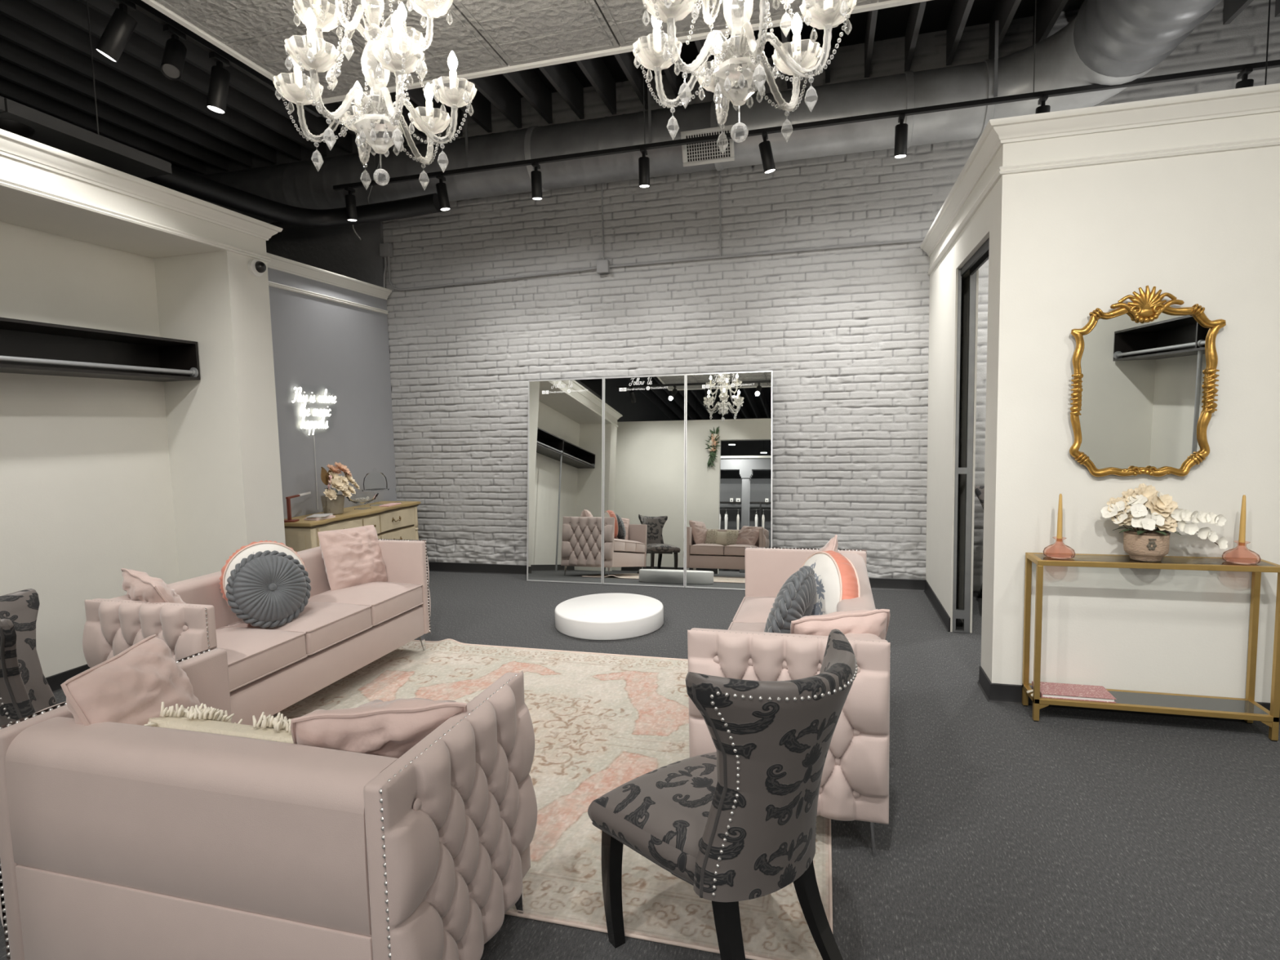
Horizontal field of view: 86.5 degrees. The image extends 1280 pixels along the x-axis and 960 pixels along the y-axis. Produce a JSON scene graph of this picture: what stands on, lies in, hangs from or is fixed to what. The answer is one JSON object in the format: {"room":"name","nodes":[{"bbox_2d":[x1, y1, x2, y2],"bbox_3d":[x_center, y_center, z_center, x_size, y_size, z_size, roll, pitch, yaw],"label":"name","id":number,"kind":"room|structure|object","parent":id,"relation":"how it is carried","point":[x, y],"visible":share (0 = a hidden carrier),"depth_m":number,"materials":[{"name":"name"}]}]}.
{"room":"clothing store","nodes":[
{"label":"clothing store","id":0,"kind":"room"},
{"bbox_2d":[0,221,396,677],"bbox_3d":[-3.695,-0.218,4.065,0.120,3.050,7.130,0,5,15],"label":"wall","id":1,"kind":"structure","parent":0,"point":[86,487],"depth_m":4.53,"materials":[{"name":"white paint"}]},
{"bbox_2d":[45,663,89,693],"bbox_3d":[-3.152,1.206,4.585,0.657,0.102,6.050,0,5,15],"label":"baseboard","id":2,"kind":"structure","parent":1,"relation":"attached to","point":[55,682],"depth_m":4.22,"materials":[{"name":"black rubber"}]},
{"bbox_2d":[0,317,200,382],"bbox_3d":[-3.693,-0.691,3.186,0.341,0.265,3.380,0,5,15],"label":"wall shelf","id":3,"kind":"object","parent":1,"relation":"attached to","point":[18,338],"visible":1,"depth_m":4.30,"materials":[{"name":"black wood"}]},
{"bbox_2d":[0,355,198,377],"bbox_3d":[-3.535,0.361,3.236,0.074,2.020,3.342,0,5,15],"label":"rail","id":4,"kind":"object","parent":3,"relation":"attached to","point":[193,372],"visible":0.98,"depth_m":4.11,"materials":[{"name":"silver metal"}]},
{"bbox_2d":[0,155,285,581],"bbox_3d":[-3.543,-0.149,3.178,0.637,3.050,4.130,0,5,15],"label":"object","id":5,"kind":"structure","parent":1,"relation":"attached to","point":[223,429],"depth_m":4.79,"materials":[{"name":"white paint"}]},
{"bbox_2d":[0,177,388,314],"bbox_3d":[-3.264,-1.536,4.169,0.657,0.040,6.458,0,5,15],"label":"trim","id":6,"kind":"structure","parent":1,"relation":"attached to","point":[7,184],"depth_m":4.15,"materials":[{"name":"white paint"}]},
{"bbox_2d":[0,128,391,299],"bbox_3d":[-3.246,-1.716,4.116,0.719,0.097,6.520,0,5,15],"label":"trim","id":7,"kind":"structure","parent":1,"relation":"attached to","point":[14,146],"depth_m":4.12,"materials":[{"name":"white paint"}]},
{"bbox_2d":[247,259,266,276],"bbox_3d":[-2.717,-1.512,4.851,0.080,0.120,0.120,0,5,15],"label":"security camera","id":8,"kind":"object","parent":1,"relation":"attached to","point":[256,268],"visible":1,"depth_m":4.83,"materials":[{"name":"white plastic"}]},
{"bbox_2d":[289,383,336,509],"bbox_3d":[-2.999,-0.312,6.328,0.032,1.175,0.620,0,5,15],"label":"sign","id":9,"kind":"object","parent":1,"relation":"attached to","point":[315,411],"visible":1,"depth_m":6.27,"materials":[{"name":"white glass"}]},
{"bbox_2d":[0,571,1279,959],"bbox_3d":[-0.459,1.687,-0.985,9.070,0.060,15.780,0,5,15],"label":"floor","id":10,"kind":"structure","parent":0,"point":[1068,833],"depth_m":2.62,"materials":[{"name":"grey carpet"}]},
{"bbox_2d":[0,588,57,726],"bbox_3d":[-2.057,0.910,2.528,0.716,0.980,0.537,-5,6,-35],"label":"chair","id":11,"kind":"object","parent":10,"relation":"on","point":[25,691],"visible":0.21,"depth_m":2.50,"materials":[{"name":"grey fabric"}]},
{"bbox_2d":[0,646,537,959],"bbox_3d":[-1.042,1.027,2.007,1.312,0.788,0.717,0,5,15],"label":"loveseat","id":12,"kind":"object","parent":10,"relation":"on","point":[118,841],"visible":0.91,"depth_m":1.68,"materials":[{"name":"fabric"}]},
{"bbox_2d":[60,634,200,725],"bbox_3d":[-1.498,0.726,2.066,0.238,0.414,0.436,-2,5,-8],"label":"cushion","id":13,"kind":"object","parent":12,"relation":"on","point":[131,686],"visible":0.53,"depth_m":1.98,"materials":[{"name":"fabric"}]},
{"bbox_2d":[143,701,293,743],"bbox_3d":[-1.144,0.812,1.954,0.571,0.337,0.258,0,5,13],"label":"lumbar cushion","id":14,"kind":"object","parent":12,"relation":"on","point":[206,719],"visible":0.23,"depth_m":1.93,"materials":[{"name":"beige fabric"}]},
{"bbox_2d":[290,697,466,758],"bbox_3d":[-0.721,0.772,1.906,0.434,0.386,0.308,-3,5,-25],"label":"cushion","id":15,"kind":"object","parent":12,"relation":"on","point":[392,728],"visible":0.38,"depth_m":1.77,"materials":[{"name":"fabric"}]},
{"bbox_2d":[284,501,421,551],"bbox_3d":[-2.716,0.690,6.482,0.496,0.800,1.595,0,5,15],"label":"dresser","id":16,"kind":"object","parent":10,"relation":"on","point":[398,522],"visible":0.14,"depth_m":6.38,"materials":[{"name":"beige paint"}]},
{"bbox_2d":[284,491,311,522],"bbox_3d":[-2.975,0.231,5.942,0.120,0.214,0.465,-1,5,-2],"label":"desk lamp","id":17,"kind":"object","parent":16,"relation":"on","point":[289,519],"visible":0.92,"depth_m":5.75,"materials":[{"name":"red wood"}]},
{"bbox_2d":[304,515,336,520],"bbox_3d":[-2.783,0.329,5.920,0.150,0.014,0.210,1,5,21],"label":"book","id":18,"kind":"object","parent":16,"relation":"on","point":[330,517],"visible":0.67,"depth_m":5.84,"materials":[{"name":"paper"}]},
{"bbox_2d":[306,514,333,518],"bbox_3d":[-2.784,0.316,5.919,0.135,0.010,0.189,-1,5,7],"label":"book","id":19,"kind":"object","parent":18,"relation":"on","point":[331,514],"visible":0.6,"depth_m":5.84,"materials":[{"name":"paper"}]},
{"bbox_2d":[306,513,333,517],"bbox_3d":[-2.784,0.308,5.919,0.153,0.005,0.214,-2,5,-8],"label":"book","id":20,"kind":"object","parent":19,"relation":"on","point":[317,515],"visible":1,"depth_m":5.90,"materials":[{"name":"grey paper"}]},
{"bbox_2d":[323,475,332,513],"bbox_3d":[-2.784,0.142,6.051,0.068,0.366,0.111,0,5,15],"label":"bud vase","id":21,"kind":"object","parent":16,"relation":"on","point":[330,476],"visible":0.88,"depth_m":6.06,"materials":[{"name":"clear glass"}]},
{"bbox_2d":[320,462,359,515],"bbox_3d":[-2.762,0.073,6.226,0.279,0.474,0.450,0,5,15],"label":"flower pot","id":22,"kind":"object","parent":16,"relation":"on","point":[335,502],"visible":0.97,"depth_m":6.16,"materials":[{"name":"grey stone"}]},
{"bbox_2d":[344,492,378,509],"bbox_3d":[-2.689,0.208,6.591,0.310,0.141,0.310,0,5,15],"label":"glass bowl","id":23,"kind":"object","parent":16,"relation":"on","point":[363,499],"visible":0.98,"depth_m":6.58,"materials":[{"name":"clear glass"}]},
{"bbox_2d":[361,468,389,506],"bbox_3d":[-2.667,0.068,6.864,0.260,0.375,0.260,0,5,15],"label":"cake stand","id":24,"kind":"object","parent":16,"relation":"on","point":[367,474],"visible":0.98,"depth_m":6.86,"materials":[{"name":"clear glass"}]},
{"bbox_2d":[378,502,401,506],"bbox_3d":[-2.509,0.249,6.837,0.110,0.012,0.240,0,5,9],"label":"notepad","id":25,"kind":"object","parent":16,"relation":"on","point":[389,504],"visible":1,"depth_m":6.78,"materials":[{"name":"paper"}]},
{"bbox_2d":[259,638,832,959],"bbox_3d":[-0.612,1.272,3.479,3.050,0.040,2.423,0,5,15],"label":"area rug","id":26,"kind":"object","parent":10,"relation":"on","point":[602,722],"visible":0.3,"depth_m":3.19,"materials":[{"name":"carpet"}]},
{"bbox_2d":[82,538,431,725],"bbox_3d":[-2.048,0.884,4.008,0.717,0.788,1.857,0,5,15],"label":"sofa","id":27,"kind":"object","parent":26,"relation":"on","point":[338,633],"visible":0.5,"depth_m":3.66,"materials":[{"name":"fabric"}]},
{"bbox_2d":[120,568,185,603],"bbox_3d":[-2.346,0.640,3.335,0.445,0.417,0.254,2,6,33],"label":"cushion","id":28,"kind":"object","parent":27,"relation":"on","point":[138,585],"visible":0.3,"depth_m":3.20,"materials":[{"name":"fabric"}]},
{"bbox_2d":[216,626,306,689],"bbox_3d":[-2.111,0.887,3.455,0.538,0.178,0.540,0,5,15],"label":"seat cushion","id":29,"kind":"object","parent":27,"relation":"on","point":[255,655],"depth_m":3.42,"materials":[{"name":"fabric"}]},
{"bbox_2d":[218,540,306,607],"bbox_3d":[-2.116,0.558,3.835,0.432,0.433,0.198,-4,5,-30],"label":"round cushion","id":30,"kind":"object","parent":27,"relation":"on","point":[244,552],"visible":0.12,"depth_m":3.76,"materials":[{"name":"white fabric"}]},
{"bbox_2d":[225,550,311,627],"bbox_3d":[-2.030,0.595,3.733,0.203,0.407,0.422,2,6,34],"label":"round cushion","id":31,"kind":"object","parent":27,"relation":"on","point":[268,588],"visible":1,"depth_m":3.68,"materials":[{"name":"grey fabric"}]},
{"bbox_2d":[230,601,371,655],"bbox_3d":[-1.968,0.841,3.982,0.538,0.178,0.540,0,5,15],"label":"seat cushion","id":32,"kind":"object","parent":27,"relation":"on","point":[327,626],"depth_m":3.87,"materials":[{"name":"fabric"}]},
{"bbox_2d":[317,524,387,591],"bbox_3d":[-1.945,0.530,4.629,0.247,0.405,0.436,1,5,29],"label":"cushion","id":33,"kind":"object","parent":27,"relation":"on","point":[351,557],"visible":0.97,"depth_m":4.55,"materials":[{"name":"fabric"}]},
{"bbox_2d":[308,581,422,624],"bbox_3d":[-1.825,0.794,4.509,0.538,0.178,0.540,0,5,15],"label":"seat cushion","id":34,"kind":"object","parent":27,"relation":"on","point":[390,602],"depth_m":4.40,"materials":[{"name":"fabric"}]},
{"bbox_2d":[687,546,890,857],"bbox_3d":[0.767,0.879,3.317,0.717,0.788,1.847,0,5,16],"label":"sofa","id":35,"kind":"object","parent":26,"relation":"on","point":[855,782],"visible":0.56,"depth_m":2.42,"materials":[{"name":"fabric"}]},
{"bbox_2d":[729,622,765,631],"bbox_3d":[0.685,0.836,3.336,0.538,0.178,0.536,0,5,16],"label":"seat cushion","id":36,"kind":"object","parent":35,"relation":"on","point":[741,626],"depth_m":3.48,"materials":[{"name":"fabric"}]},
{"bbox_2d":[734,596,776,622],"bbox_3d":[0.834,0.789,3.858,0.538,0.178,0.536,0,5,16],"label":"seat cushion","id":37,"kind":"object","parent":35,"relation":"on","point":[751,609],"depth_m":3.79,"materials":[{"name":"fabric"}]},
{"bbox_2d":[764,565,816,633],"bbox_3d":[0.666,0.595,3.013,0.202,0.440,0.461,1,5,29],"label":"round cushion","id":38,"kind":"object","parent":35,"relation":"on","point":[795,600],"visible":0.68,"depth_m":2.86,"materials":[{"name":"grey fabric"}]},
{"bbox_2d":[817,534,838,552],"bbox_3d":[0.904,0.545,3.443,0.213,0.553,0.567,-1,5,2],"label":"cushion","id":39,"kind":"object","parent":35,"relation":"on","point":[832,544],"visible":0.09,"depth_m":3.36,"materials":[{"name":"fabric"}]},
{"bbox_2d":[800,550,860,615],"bbox_3d":[0.863,0.551,3.184,0.206,0.437,0.442,-3,5,-20],"label":"round cushion","id":40,"kind":"object","parent":35,"relation":"on","point":[837,579],"visible":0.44,"depth_m":3.05,"materials":[{"name":"white fabric"}]},
{"bbox_2d":[790,608,890,639],"bbox_3d":[0.761,0.645,2.616,0.388,0.350,0.241,-1,5,3],"label":"cushion","id":41,"kind":"object","parent":35,"relation":"on","point":[875,621],"visible":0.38,"depth_m":2.50,"materials":[{"name":"fabric"}]},
{"bbox_2d":[555,592,663,639],"bbox_3d":[-0.240,1.059,5.347,0.850,0.141,0.850,0,5,15],"label":"plinth","id":42,"kind":"object","parent":10,"relation":"on","point":[611,615],"visible":1,"depth_m":5.11,"materials":[{"name":"white paint"}]},
{"bbox_2d":[526,370,772,590],"bbox_3d":[0.041,0.005,6.588,2.442,2.022,0.227,0,5,15],"label":"mirror","id":43,"kind":"object","parent":10,"relation":"on","point":[662,480],"visible":1,"depth_m":6.56,"materials":[{"name":"mirror"}]},
{"bbox_2d":[528,378,602,582],"bbox_3d":[-0.750,0.005,6.803,0.785,2.012,0.012,0,-1,15],"label":"mirror glass","id":44,"kind":"object","parent":43,"relation":"attached to","point":[565,415],"depth_m":6.80,"materials":[{"name":"silver metal"}]},
{"bbox_2d":[604,375,684,586],"bbox_3d":[0.037,0.005,6.590,0.801,2.012,0.012,0,-1,15],"label":"mirror glass","id":45,"kind":"object","parent":43,"relation":"attached to","point":[644,415],"depth_m":6.58,"materials":[{"name":"silver metal"}]},
{"bbox_2d":[686,372,771,588],"bbox_3d":[0.828,0.006,6.375,0.794,2.012,0.012,0,-1,15],"label":"mirror glass","id":46,"kind":"object","parent":43,"relation":"attached to","point":[729,414],"depth_m":6.37,"materials":[{"name":"silver metal"}]},
{"bbox_2d":[587,628,857,959],"bbox_3d":[0.254,0.911,1.903,0.537,0.980,0.716,-5,6,-35],"label":"chair","id":47,"kind":"object","parent":10,"relation":"on","point":[736,822],"visible":1,"depth_m":1.69,"materials":[{"name":"grey fabric"}]},
{"bbox_2d":[974,485,984,598],"bbox_3d":[3.031,0.551,5.530,0.536,0.980,0.716,0,5,15],"label":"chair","id":48,"kind":"object","parent":10,"relation":"on","point":[979,490],"visible":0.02,"depth_m":5.71,"materials":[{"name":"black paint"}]},
{"bbox_2d":[1022,552,1279,742],"bbox_3d":[2.530,0.810,3.415,1.033,0.835,0.220,0,5,15],"label":"console table","id":49,"kind":"object","parent":10,"relation":"on","point":[1247,709],"visible":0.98,"depth_m":3.37,"materials":[{"name":"gold metal"}]},
{"bbox_2d":[1043,537,1075,559],"bbox_3d":[2.141,0.344,3.476,0.142,0.100,0.142,0,5,15],"label":"candle holder","id":50,"kind":"object","parent":49,"relation":"on","point":[1067,546],"visible":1,"depth_m":3.48,"materials":[{"name":"pink glass"}]},
{"bbox_2d":[1056,492,1062,541],"bbox_3d":[2.137,0.187,3.463,0.025,0.252,0.025,0,5,15],"label":"taper candle","id":51,"kind":"object","parent":50,"relation":"in","point":[1060,519],"visible":1,"depth_m":3.46,"materials":[{"name":"beige wax"}]},
{"bbox_2d":[1031,680,1115,702],"bbox_3d":[2.237,1.095,3.520,0.333,0.022,0.170,0,5,15],"label":"book","id":52,"kind":"object","parent":49,"relation":"on","point":[1047,690],"visible":0.94,"depth_m":3.48,"materials":[{"name":"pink paper"}]},
{"bbox_2d":[1029,684,1268,714],"bbox_3d":[2.536,1.109,3.440,0.989,0.006,0.176,0,5,15],"label":"glass shelf","id":53,"kind":"object","parent":49,"relation":"attached to","point":[1247,705],"depth_m":3.39,"materials":[{"name":"clear glass"}]},
{"bbox_2d":[1100,483,1227,561],"bbox_3d":[2.543,0.209,3.317,0.270,0.377,0.475,-6,7,-44],"label":"flower arrangement","id":54,"kind":"object","parent":49,"relation":"on","point":[1144,543],"visible":1,"depth_m":3.31,"materials":[{"name":"white plant"}]},
{"bbox_2d":[1222,541,1261,564],"bbox_3d":[2.884,0.345,3.264,0.142,0.100,0.142,0,5,15],"label":"candle holder","id":55,"kind":"object","parent":49,"relation":"on","point":[1231,549],"visible":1,"depth_m":3.27,"materials":[{"name":"pink glass"}]},
{"bbox_2d":[1238,493,1245,546],"bbox_3d":[2.881,0.188,3.252,0.025,0.252,0.025,0,5,15],"label":"taper candle","id":56,"kind":"object","parent":55,"relation":"in","point":[1242,538],"visible":1,"depth_m":3.25,"materials":[{"name":"beige wax"}]},
{"bbox_2d":[0,0,1279,174],"bbox_3d":[-1.929,-3.037,-1.003,11.840,0.380,15.780,0,5,15],"label":"ceiling","id":57,"kind":"structure","parent":0,"point":[46,67],"depth_m":5.94,"materials":[{"name":"black paint"}]},
{"bbox_2d":[0,0,172,178],"bbox_3d":[-4.212,-2.492,2.804,1.200,1.230,3.828,0,5,15],"label":"ceiling baffle","id":58,"kind":"structure","parent":57,"relation":"hanging from","point":[50,131],"depth_m":4.09,"materials":[{"name":"black paint"}]},
{"bbox_2d":[0,118,35,137],"bbox_3d":[-3.516,-1.946,3.794,0.220,0.049,0.220,0,5,15],"label":"blade","id":59,"kind":"object","parent":58,"relation":"attached to","point":[13,126],"visible":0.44,"depth_m":3.76,"materials":[{"name":"black paint"}]},
{"bbox_2d":[128,0,321,116],"bbox_3d":[-2.583,-2.707,2.853,0.036,0.880,3.400,0,5,15],"label":"track","id":60,"kind":"object","parent":57,"relation":"hanging from","point":[140,6],"visible":0.71,"depth_m":3.69,"materials":[{"name":"black metal"}]},
{"bbox_2d":[95,0,137,62],"bbox_3d":[-2.510,-2.158,3.258,0.182,0.285,0.105,-2,5,-11],"label":"track spotlight","id":61,"kind":"object","parent":60,"relation":"hanging from","point":[121,26],"visible":1,"depth_m":3.24,"materials":[{"name":"black metal"}]},
{"bbox_2d":[160,24,186,80],"bbox_3d":[-2.388,-2.181,3.485,0.090,0.282,0.190,-3,5,-17],"label":"track spotlight","id":62,"kind":"object","parent":60,"relation":"hanging from","point":[173,60],"visible":1,"depth_m":3.46,"materials":[{"name":"black metal"}]},
{"bbox_2d":[206,51,230,113],"bbox_3d":[-2.345,-2.201,3.785,0.125,0.293,0.108,0,5,15],"label":"track spotlight","id":63,"kind":"object","parent":60,"relation":"hanging from","point":[220,77],"visible":1,"depth_m":3.75,"materials":[{"name":"black metal"}]},
{"bbox_2d":[141,0,931,106],"bbox_3d":[-0.210,-2.567,1.822,4.320,1.095,3.090,0,5,15],"label":"ceiling panel","id":64,"kind":"object","parent":57,"relation":"hanging from","point":[486,37],"visible":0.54,"depth_m":3.23,"materials":[{"name":"silver metal"}]},
{"bbox_2d":[272,0,476,190],"bbox_3d":[-0.938,-1.550,2.405,0.657,0.985,0.682,0,5,15],"label":"chandelier","id":65,"kind":"object","parent":64,"relation":"hanging from","point":[402,61],"visible":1,"depth_m":2.40,"materials":[{"name":"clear glass"}]},
{"bbox_2d":[632,0,857,155],"bbox_3d":[0.298,-1.544,2.071,0.657,0.995,0.682,-3,5,-16],"label":"chandelier","id":66,"kind":"object","parent":64,"relation":"hanging from","point":[727,73],"visible":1,"depth_m":2.11,"materials":[{"name":"clear glass"}]},
{"bbox_2d":[159,0,1222,223],"bbox_3d":[-1.292,-2.924,4.487,9.556,0.772,4.490,0,5,15],"label":"spiral duct","id":67,"kind":"object","parent":57,"relation":"hanging from","point":[1110,42],"visible":0.71,"depth_m":5.64,"materials":[{"name":"metal"}]},
{"bbox_2d":[142,164,441,227],"bbox_3d":[-2.962,-2.427,5.287,1.392,0.350,3.038,0,5,15],"label":"duct","id":68,"kind":"object","parent":67,"relation":"attached to","point":[182,180],"visible":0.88,"depth_m":6.29,"materials":[{"name":"metal"}]},
{"bbox_2d":[351,154,382,239],"bbox_3d":[-2.660,-2.760,6.631,0.415,0.758,0.090,2,5,30],"label":"loose cable","id":69,"kind":"object","parent":67,"relation":"hanging from","point":[378,164],"visible":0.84,"depth_m":6.60,"materials":[{"name":"plastic"}]},
{"bbox_2d":[680,124,734,166],"bbox_3d":[0.569,-2.809,5.728,0.440,0.270,0.020,0,23,15],"label":"air register","id":70,"kind":"object","parent":67,"relation":"attached to","point":[705,153],"depth_m":5.74,"materials":[{"name":"white plastic"}]},
{"bbox_2d":[684,129,730,162],"bbox_3d":[0.570,-2.811,5.732,0.370,0.210,0.012,0,23,15],"label":"grille","id":71,"kind":"object","parent":67,"relation":"attached to","point":[705,152],"depth_m":5.74,"materials":[{"name":"white plastic"}]},
{"bbox_2d":[333,0,1279,190],"bbox_3d":[1.200,-3.066,5.227,8.420,0.720,0.036,0,5,15],"label":"track","id":72,"kind":"object","parent":57,"relation":"hanging from","point":[1272,64],"visible":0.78,"depth_m":5.13,"materials":[{"name":"black metal"}]},
{"bbox_2d":[344,186,357,221],"bbox_3d":[-2.688,-2.564,6.331,0.095,0.291,0.110,0,5,15],"label":"track spotlight","id":73,"kind":"object","parent":72,"relation":"hanging from","point":[350,200],"visible":1,"depth_m":6.30,"materials":[{"name":"black metal"}]},
{"bbox_2d":[435,173,450,210],"bbox_3d":[-1.761,-2.563,6.079,0.112,0.292,0.109,0,5,15],"label":"track spotlight","id":74,"kind":"object","parent":72,"relation":"hanging from","point":[441,187],"visible":1,"depth_m":6.05,"materials":[{"name":"black metal"}]},
{"bbox_2d":[530,161,542,199],"bbox_3d":[-0.888,-2.563,5.843,0.095,0.291,0.110,0,5,15],"label":"track spotlight","id":75,"kind":"object","parent":72,"relation":"hanging from","point":[536,180],"visible":1,"depth_m":5.81,"materials":[{"name":"black metal"}]},
{"bbox_2d":[638,146,649,187],"bbox_3d":[0.033,-2.563,5.593,0.095,0.291,0.110,0,5,15],"label":"track spotlight","id":76,"kind":"object","parent":72,"relation":"hanging from","point":[643,162],"visible":1,"depth_m":5.56,"materials":[{"name":"black metal"}]},
{"bbox_2d":[758,130,775,173],"bbox_3d":[0.996,-2.562,5.333,0.128,0.293,0.112,0,5,15],"label":"track spotlight","id":77,"kind":"object","parent":72,"relation":"hanging from","point":[765,148],"visible":1,"depth_m":5.30,"materials":[{"name":"black metal"}]},
{"bbox_2d":[893,112,907,158],"bbox_3d":[1.946,-2.562,5.074,0.095,0.291,0.110,0,5,15],"label":"track spotlight","id":78,"kind":"object","parent":72,"relation":"hanging from","point":[901,129],"visible":1,"depth_m":5.05,"materials":[{"name":"black metal"}]},
{"bbox_2d":[1035,93,1050,113],"bbox_3d":[2.853,-2.562,4.829,0.095,0.291,0.110,0,5,15],"label":"track spotlight","id":79,"kind":"object","parent":72,"relation":"hanging from","point":[1042,108],"visible":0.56,"depth_m":4.79,"materials":[{"name":"black metal"}]},
{"bbox_2d":[1235,66,1253,88],"bbox_3d":[4.003,-2.562,4.517,0.095,0.291,0.110,0,5,15],"label":"track spotlight","id":80,"kind":"object","parent":72,"relation":"hanging from","point":[1245,82],"visible":0.45,"depth_m":4.48,"materials":[{"name":"black metal"}]},
{"bbox_2d":[1264,0,1271,84],"bbox_3d":[3.818,-2.583,4.144,0.200,1.620,0.200,0,5,15],"label":"rod","id":81,"kind":"object","parent":57,"relation":"hanging from","point":[1268,17],"visible":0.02,"depth_m":4.14,"materials":[{"name":"black metal"}]},
{"bbox_2d":[182,0,1279,591],"bbox_3d":[0.142,-1.403,6.638,11.600,4.820,0.080,0,5,15],"label":"wall","id":82,"kind":"structure","parent":0,"point":[842,334],"depth_m":6.43,"materials":[{"name":"brick"}]},
{"bbox_2d":[379,170,924,290],"bbox_3d":[-0.140,-2.500,6.555,5.441,0.966,0.075,0,5,15],"label":"conduit","id":83,"kind":"object","parent":82,"relation":"attached to","point":[603,266],"visible":0.98,"depth_m":6.62,"materials":[{"name":"grey metal"}]},
{"bbox_2d":[428,561,925,591],"bbox_3d":[-0.045,0.951,6.859,5.446,0.102,0.020,0,5,15],"label":"baseboard","id":84,"kind":"structure","parent":82,"relation":"attached to","point":[912,584],"depth_m":7.22,"materials":[{"name":"black rubber"}]},
{"bbox_2d":[925,152,997,675],"bbox_3d":[2.314,-0.417,4.873,0.145,3.050,2.410,0,5,15],"label":"wall","id":85,"kind":"structure","parent":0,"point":[944,279],"depth_m":5.05,"materials":[{"name":"white paint"}]},
{"bbox_2d":[924,579,950,631],"bbox_3d":[2.413,1.004,5.554,0.020,0.102,1.230,0,5,15],"label":"baseboard","id":86,"kind":"structure","parent":85,"relation":"attached to","point":[937,606],"depth_m":5.43,"materials":[{"name":"black rubber"}]},
{"bbox_2d":[952,237,989,632],"bbox_3d":[2.216,-0.153,4.512,0.113,2.589,1.300,0,5,15],"label":"door","id":87,"kind":"structure","parent":85,"relation":"attached to","point":[980,256],"depth_m":4.84,"materials":[{"name":"metal"}]},
{"bbox_2d":[986,111,1279,702],"bbox_3d":[3.514,-0.309,3.242,3.314,3.050,0.120,0,5,15],"label":"wall","id":88,"kind":"structure","parent":0,"point":[1203,229],"depth_m":3.45,"materials":[{"name":"white paint"}]},
{"bbox_2d":[920,83,1279,257],"bbox_3d":[2.331,-1.727,2.761,1.446,0.097,6.218,0,5,15],"label":"trim","id":89,"kind":"structure","parent":88,"relation":"attached to","point":[1264,99],"depth_m":3.35,"materials":[{"name":"white paint"}]},
{"bbox_2d":[927,136,1279,275],"bbox_3d":[2.365,-1.544,2.768,1.384,0.040,6.218,0,5,15],"label":"trim","id":90,"kind":"structure","parent":88,"relation":"attached to","point":[1268,141],"depth_m":3.38,"materials":[{"name":"white paint"}]},
{"bbox_2d":[977,666,1279,724],"bbox_3d":[2.612,1.154,3.683,1.384,0.102,0.290,0,5,15],"label":"baseboard","id":91,"kind":"structure","parent":88,"relation":"attached to","point":[993,692],"depth_m":3.70,"materials":[{"name":"black rubber"}]},
{"bbox_2d":[1069,285,1226,476],"bbox_3d":[2.514,-0.485,3.394,0.660,0.946,0.070,0,5,15],"label":"ornate mirror","id":92,"kind":"object","parent":88,"relation":"attached to","point":[1144,393],"visible":1,"depth_m":3.40,"materials":[{"name":"gold metal"}]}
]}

